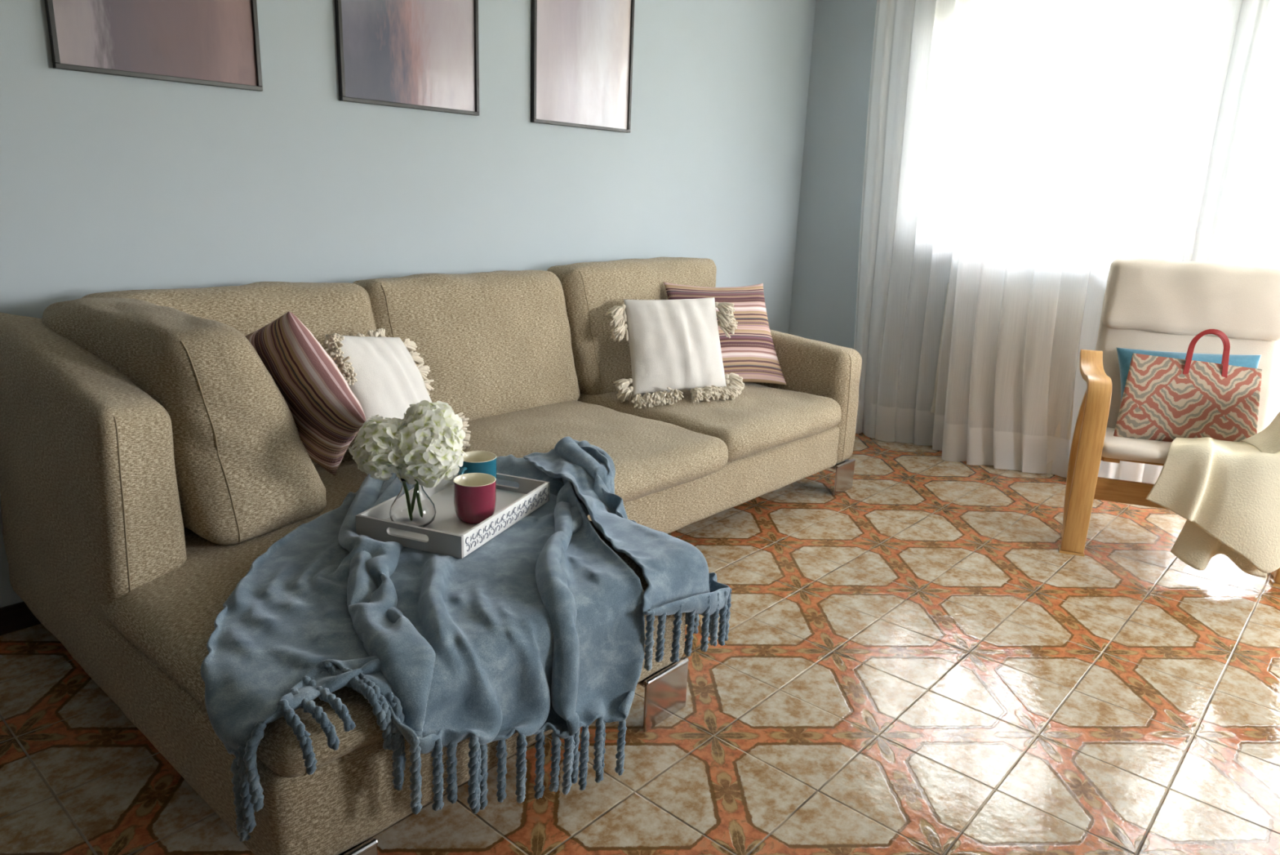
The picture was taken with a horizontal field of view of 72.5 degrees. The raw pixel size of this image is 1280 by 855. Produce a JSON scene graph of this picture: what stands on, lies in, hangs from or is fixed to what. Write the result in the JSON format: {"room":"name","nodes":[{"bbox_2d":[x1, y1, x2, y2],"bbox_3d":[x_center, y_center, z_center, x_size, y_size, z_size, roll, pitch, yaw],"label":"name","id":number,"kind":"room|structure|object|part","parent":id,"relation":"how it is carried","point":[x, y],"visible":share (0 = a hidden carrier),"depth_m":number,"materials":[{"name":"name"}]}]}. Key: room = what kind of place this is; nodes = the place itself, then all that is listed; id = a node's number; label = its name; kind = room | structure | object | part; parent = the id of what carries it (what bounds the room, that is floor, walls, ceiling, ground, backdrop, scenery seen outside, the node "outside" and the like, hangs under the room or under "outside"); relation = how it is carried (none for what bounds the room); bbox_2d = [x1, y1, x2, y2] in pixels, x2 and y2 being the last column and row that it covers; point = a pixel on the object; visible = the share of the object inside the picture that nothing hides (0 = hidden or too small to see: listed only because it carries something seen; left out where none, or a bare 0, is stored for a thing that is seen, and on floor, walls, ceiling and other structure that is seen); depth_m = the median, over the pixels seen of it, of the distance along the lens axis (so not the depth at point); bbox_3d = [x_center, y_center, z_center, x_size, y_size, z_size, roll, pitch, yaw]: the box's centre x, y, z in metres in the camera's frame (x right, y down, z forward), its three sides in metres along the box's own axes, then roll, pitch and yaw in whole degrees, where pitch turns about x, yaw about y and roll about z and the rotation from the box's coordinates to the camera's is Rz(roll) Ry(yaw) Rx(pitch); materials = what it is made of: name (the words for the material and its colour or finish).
{"room":"living room","nodes":[
{"label":"living room","id":0,"kind":"room"},
{"bbox_2d":[0,0,815,607],"bbox_3d":[-1.247,-0.843,3.135,0.200,2.820,7.100,15,20,39],"label":"wall","id":1,"kind":"structure","parent":0,"point":[108,183],"depth_m":3.29,"materials":[{"name":"paint"}]},
{"bbox_2d":[0,601,41,635],"bbox_3d":[-1.247,0.409,3.362,0.014,0.085,6.600,15,20,39],"label":"baseboard","id":2,"kind":"structure","parent":1,"relation":"attached to","point":[16,616],"depth_m":2.65,"materials":[{"name":"black"}]},
{"bbox_2d":[44,0,262,91],"bbox_3d":[-1.426,-1.496,2.543,0.022,0.910,0.592,15,20,39],"label":"framed poster","id":3,"kind":"object","parent":1,"relation":"attached to","point":[208,42],"visible":1,"depth_m":2.63,"materials":[{"name":"pink paper"}]},
{"bbox_2d":[334,0,479,115],"bbox_3d":[-0.839,-1.645,3.187,0.022,0.910,0.605,15,20,39],"label":"framed poster","id":4,"kind":"object","parent":1,"relation":"attached to","point":[424,55],"visible":1,"depth_m":3.25,"materials":[{"name":"pink paper"}]},
{"bbox_2d":[530,0,635,133],"bbox_3d":[-0.240,-1.797,3.842,0.022,0.910,0.613,15,20,39],"label":"framed poster","id":5,"kind":"object","parent":1,"relation":"attached to","point":[581,54],"visible":1,"depth_m":3.88,"materials":[{"name":"paper"}]},
{"bbox_2d":[0,432,1279,854],"bbox_3d":[1.309,0.906,2.242,5.450,0.100,8.200,15,20,39],"label":"floor","id":6,"kind":"structure","parent":0,"point":[912,660],"depth_m":2.39,"materials":[{"name":"tile"}]},
{"bbox_2d":[0,257,862,854],"bbox_3d":[-0.168,0.015,3.125,1.723,1.048,3.216,15,20,39],"label":"sofa","id":7,"kind":"object","parent":6,"relation":"on","point":[150,455],"visible":0.69,"depth_m":2.24,"materials":[{"name":"beige fabric"}]},
{"bbox_3d":[-1.452,0.166,2.288,0.915,0.848,0.233,15,20,39],"label":"armrest","id":8,"kind":"part","parent":7,"relation":"part of","materials":[{"name":"beige fabric"}]},
{"bbox_2d":[41,297,326,545],"bbox_3d":[-1.256,-0.053,2.461,0.836,0.590,0.514,15,20,39],"label":"cushion","id":9,"kind":"object","parent":7,"relation":"on","point":[230,464],"depth_m":2.17,"materials":[{"name":"beige fabric"}]},
{"bbox_2d":[81,281,376,462],"bbox_3d":[-1.262,-0.161,2.837,0.345,0.594,0.900,15,20,39],"label":"cushion","id":10,"kind":"object","parent":7,"relation":"on","point":[343,308],"depth_m":2.80,"materials":[{"name":"beige fabric"}]},
{"bbox_2d":[244,311,365,475],"bbox_3d":[-1.000,-0.094,2.531,0.655,0.552,0.245,15,20,39],"label":"throw cushion","id":11,"kind":"object","parent":7,"relation":"on","point":[327,415],"visible":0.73,"depth_m":2.34,"materials":[{"name":"multicoloured fabric"}]},
{"bbox_3d":[-0.726,-0.122,3.648,0.170,0.622,3.094,15,20,39],"label":"frame","id":12,"kind":"part","parent":7,"relation":"part of","materials":[{"name":"beige fabric"}]},
{"bbox_3d":[-0.608,0.859,1.666,0.132,0.150,0.170,15,20,39],"label":"leg","id":13,"kind":"part","parent":7,"relation":"part of","materials":[{"name":"silver metal"}]},
{"bbox_2d":[97,462,648,777],"bbox_3d":[-0.712,0.350,2.311,1.367,0.128,1.177,15,20,39],"label":"seat cushion","id":14,"kind":"object","parent":7,"relation":"on","point":[158,621],"depth_m":1.86,"materials":[{"name":"beige fabric"}]},
{"bbox_2d":[324,328,471,449],"bbox_3d":[-0.769,-0.096,2.864,0.343,0.470,0.501,6,16,14],"label":"throw cushion","id":15,"kind":"object","parent":7,"relation":"on","point":[384,376],"visible":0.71,"depth_m":2.76,"materials":[{"name":"white fabric"}]},
{"bbox_2d":[200,435,731,841],"bbox_3d":[-0.441,0.464,2.269,1.283,0.550,1.295,-7,17,-29],"label":"throw blanket","id":16,"kind":"object","parent":7,"relation":"on","point":[539,628],"visible":0.91,"depth_m":1.88,"materials":[{"name":"blue fabric"}]},
{"bbox_2d":[355,471,549,558],"bbox_3d":[-0.495,0.219,2.391,0.320,0.058,0.465,8,16,20],"label":"serving tray","id":17,"kind":"object","parent":16,"relation":"on","point":[446,535],"visible":0.68,"depth_m":2.29,"materials":[{"name":"white paint"}]},
{"bbox_3d":[-0.637,0.200,2.444,0.009,0.058,0.447,8,16,20],"label":"panel","id":18,"kind":"part","parent":17,"relation":"part of","materials":[{"name":"white paint"}]},
{"bbox_3d":[-0.579,0.272,2.186,0.315,0.058,0.009,8,16,20],"label":"panel","id":19,"kind":"part","parent":17,"relation":"part of","materials":[{"name":"grey paint"}]},
{"bbox_2d":[389,476,435,527],"bbox_3d":[-0.595,0.190,2.283,0.120,0.140,0.120,15,20,39],"label":"glass vase","id":20,"kind":"object","parent":17,"relation":"on","point":[412,505],"visible":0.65,"depth_m":2.25,"materials":[{"name":"clear glass"}]},
{"bbox_2d":[347,414,404,479],"bbox_3d":[-0.654,0.105,2.248,0.186,0.285,0.161,15,20,39],"label":"flower","id":21,"kind":"object","parent":20,"relation":"in","point":[377,443],"visible":0.71,"depth_m":2.18,"materials":[{"name":"white plant"}]},
{"bbox_2d":[391,418,466,488],"bbox_3d":[-0.557,0.103,2.262,0.196,0.288,0.217,15,20,39],"label":"flower","id":22,"kind":"object","parent":20,"relation":"in","point":[425,454],"visible":0.77,"depth_m":2.19,"materials":[{"name":"white plant"}]},
{"bbox_2d":[402,400,465,448],"bbox_3d":[-0.546,0.080,2.297,0.177,0.315,0.176,15,20,39],"label":"flower","id":23,"kind":"object","parent":20,"relation":"in","point":[441,413],"visible":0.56,"depth_m":2.23,"materials":[{"name":"white plant"}]},
{"bbox_2d":[453,472,496,523],"bbox_3d":[-0.445,0.190,2.354,0.112,0.114,0.134,-2,16,-15],"label":"mug","id":24,"kind":"object","parent":17,"relation":"on","point":[474,493],"visible":0.98,"depth_m":2.31,"materials":[{"name":"red ceramic"}]},
{"bbox_2d":[457,450,497,479],"bbox_3d":[-0.483,0.139,2.536,0.134,0.114,0.112,-8,18,-32],"label":"mug","id":25,"kind":"object","parent":17,"relation":"on","point":[475,461],"visible":0.32,"depth_m":2.51,"materials":[{"name":"teal ceramic"}]},
{"bbox_3d":[-0.501,0.150,2.474,0.011,0.075,0.040,8,16,20],"label":"handle","id":26,"kind":"part","parent":25,"relation":"part of","materials":[{"name":"teal ceramic"}]},
{"bbox_3d":[-0.353,0.239,2.338,0.009,0.058,0.447,8,16,20],"label":"panel","id":27,"kind":"part","parent":17,"relation":"part of","materials":[{"name":"white paint"}]},
{"bbox_3d":[-0.411,0.167,2.597,0.315,0.058,0.009,8,16,20],"label":"panel","id":28,"kind":"part","parent":17,"relation":"part of","materials":[{"name":"grey paint"}]},
{"bbox_2d":[352,269,580,421],"bbox_3d":[-0.664,-0.320,3.508,0.323,0.599,0.992,15,20,39],"label":"cushion","id":29,"kind":"object","parent":7,"relation":"on","point":[500,343],"depth_m":3.42,"materials":[{"name":"beige fabric"}]},
{"bbox_2d":[462,400,728,502],"bbox_3d":[-0.295,0.088,3.305,0.982,0.196,0.936,15,20,39],"label":"seat cushion","id":30,"kind":"object","parent":7,"relation":"on","point":[655,458],"depth_m":3.22,"materials":[{"name":"beige fabric"}]},
{"bbox_2d":[546,257,716,395],"bbox_3d":[0.018,-0.498,4.229,0.344,0.620,1.079,15,20,39],"label":"cushion","id":31,"kind":"object","parent":7,"relation":"on","point":[590,289],"depth_m":3.88,"materials":[{"name":"beige fabric"}]},
{"bbox_3d":[0.025,0.696,2.358,0.132,0.150,0.170,15,20,39],"label":"leg","id":32,"kind":"part","parent":7,"relation":"part of","materials":[{"name":"silver metal"}]},
{"bbox_2d":[605,297,744,408],"bbox_3d":[0.167,-0.325,3.799,0.602,0.449,0.307,-2,16,-17],"label":"throw cushion","id":33,"kind":"object","parent":7,"relation":"on","point":[675,346],"visible":1,"depth_m":3.77,"materials":[{"name":"white fabric"}]},
{"bbox_2d":[577,382,841,462],"bbox_3d":[0.306,-0.076,3.976,0.964,0.196,0.914,15,20,39],"label":"seat cushion","id":34,"kind":"object","parent":7,"relation":"on","point":[767,422],"depth_m":3.72,"materials":[{"name":"beige fabric"}]},
{"bbox_2d":[662,281,786,385],"bbox_3d":[0.400,-0.443,4.148,0.575,0.469,0.283,-4,16,-23],"label":"throw cushion","id":35,"kind":"object","parent":7,"relation":"on","point":[749,353],"visible":0.61,"depth_m":4.13,"materials":[{"name":"multicoloured fabric"}]},
{"bbox_3d":[0.600,-0.216,4.433,1.075,0.619,0.214,15,20,39],"label":"armrest","id":36,"kind":"part","parent":7,"relation":"part of","materials":[{"name":"beige fabric"}]},
{"bbox_3d":[0.936,0.226,4.224,0.132,0.150,0.170,15,20,39],"label":"leg","id":37,"kind":"part","parent":7,"relation":"part of","materials":[{"name":"silver metal"}]},
{"bbox_2d":[930,282,1074,474],"bbox_3d":[1.984,-0.279,4.700,0.780,0.954,0.121,15,20,39],"label":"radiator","id":38,"kind":"object","parent":6,"relation":"on","point":[1049,466],"visible":0.09,"depth_m":4.79,"materials":[{"name":"white metal"}]},
{"bbox_2d":[1057,257,1279,586],"bbox_3d":[2.255,-0.085,3.621,0.838,1.164,0.790,7,16,19],"label":"armchair","id":39,"kind":"object","parent":6,"relation":"on","point":[1149,304],"visible":0.7,"depth_m":3.66,"materials":[{"name":"beige fabric"}]},
{"bbox_3d":[1.842,0.087,3.639,0.085,0.767,0.424,7,16,19],"label":"frame","id":40,"kind":"part","parent":39,"relation":"part of","materials":[{"name":"brown wood"}]},
{"bbox_3d":[1.957,0.099,3.710,0.060,0.091,0.534,7,16,19],"label":"seat frame","id":41,"kind":"part","parent":39,"relation":"part of","materials":[{"name":"brown wood"}]},
{"bbox_3d":[2.134,0.283,3.411,0.660,0.090,0.022,7,16,19],"label":"rail","id":42,"kind":"part","parent":39,"relation":"part of","materials":[{"name":"brown wood"}]},
{"bbox_2d":[1101,426,1172,463],"bbox_3d":[2.220,0.096,3.585,0.689,0.126,0.617,7,16,19],"label":"seat cushion","id":43,"kind":"object","parent":39,"relation":"on","point":[1115,449],"depth_m":3.41,"materials":[{"name":"fabric"}]},
{"bbox_2d":[1113,328,1262,442],"bbox_3d":[2.213,-0.163,3.510,0.504,0.464,0.135,7,16,18],"label":"tote bag","id":44,"kind":"object","parent":39,"relation":"on","point":[1164,398],"visible":0.94,"depth_m":3.51,"materials":[{"name":"red fabric"}]},
{"bbox_3d":[2.279,-0.292,3.512,0.157,0.200,0.028,8,16,19],"label":"handle","id":45,"kind":"part","parent":44,"relation":"part of","materials":[{"name":"red leather"}]},
{"bbox_3d":[2.276,-0.292,3.489,0.147,0.200,0.079,15,20,39],"label":"handle","id":46,"kind":"part","parent":44,"relation":"part of","materials":[{"name":"red leather"}]},
{"bbox_2d":[1095,271,1279,433],"bbox_3d":[2.349,-0.299,3.774,0.695,0.758,0.299,7,16,19],"label":"cushion","id":47,"kind":"object","parent":39,"relation":"on","point":[1157,311],"depth_m":3.70,"materials":[{"name":"fabric"}]},
{"bbox_2d":[1115,346,1261,402],"bbox_3d":[2.275,-0.143,3.660,0.535,0.353,0.210,8,16,20],"label":"throw cushion","id":48,"kind":"object","parent":39,"relation":"on","point":[1125,355],"visible":0.19,"depth_m":3.66,"materials":[{"name":"teal fabric"}]},
{"bbox_2d":[1101,257,1279,340],"bbox_3d":[2.380,-0.555,3.749,0.699,0.315,0.191,7,16,19],"label":"pillow","id":49,"kind":"object","parent":39,"relation":"on","point":[1149,298],"depth_m":3.70,"materials":[{"name":"fabric"}]},
{"bbox_2d":[1146,410,1279,577],"bbox_3d":[2.302,0.178,3.374,0.628,0.721,0.380,8,16,20],"label":"throw","id":50,"kind":"object","parent":39,"relation":"on","point":[1227,492],"visible":0.98,"depth_m":3.27,"materials":[{"name":"beige fabric"}]},
{"bbox_3d":[2.541,0.179,3.400,0.085,0.767,0.424,7,16,19],"label":"frame","id":51,"kind":"part","parent":39,"relation":"part of","materials":[{"name":"brown wood"}]},
{"bbox_2d":[788,0,876,349],"bbox_3d":[3.116,-0.906,3.793,5.450,2.720,0.280,15,20,39],"label":"wall","id":52,"kind":"structure","parent":0,"point":[823,308],"depth_m":5.25,"materials":[{"name":"paint"}]},
{"bbox_3d":[0.916,-1.709,0.954,5.850,0.150,7.100,15,20,39],"label":"ceiling","id":53,"kind":"structure","parent":0,"visible":0},
{"bbox_3d":[2.509,-2.228,3.583,3.420,0.105,0.140,15,20,39],"label":"rail","id":54,"kind":"object","parent":53,"relation":"attached to","visible":0},
{"bbox_2d":[853,0,983,450],"bbox_3d":[1.595,-1.173,4.751,0.898,2.616,0.153,15,20,39],"label":"sheer curtain","id":55,"kind":"object","parent":54,"relation":"hanging from","point":[924,55],"visible":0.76,"depth_m":4.80,"materials":[{"name":"white fabric"}]},
{"bbox_2d":[942,0,1228,482],"bbox_3d":[2.081,-1.023,4.264,1.067,2.616,0.170,13,18,35],"label":"sheer curtain","id":56,"kind":"object","parent":54,"relation":"hanging from","point":[1087,124],"visible":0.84,"depth_m":4.26,"materials":[{"name":"white fabric"}]},
{"bbox_2d":[1141,0,1279,484],"bbox_3d":[2.705,-0.885,3.844,0.841,2.616,0.077,15,20,39],"label":"sheer curtain","id":57,"kind":"object","parent":54,"relation":"hanging from","point":[1234,217],"visible":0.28,"depth_m":3.81,"materials":[{"name":"white fabric"}]}
]}

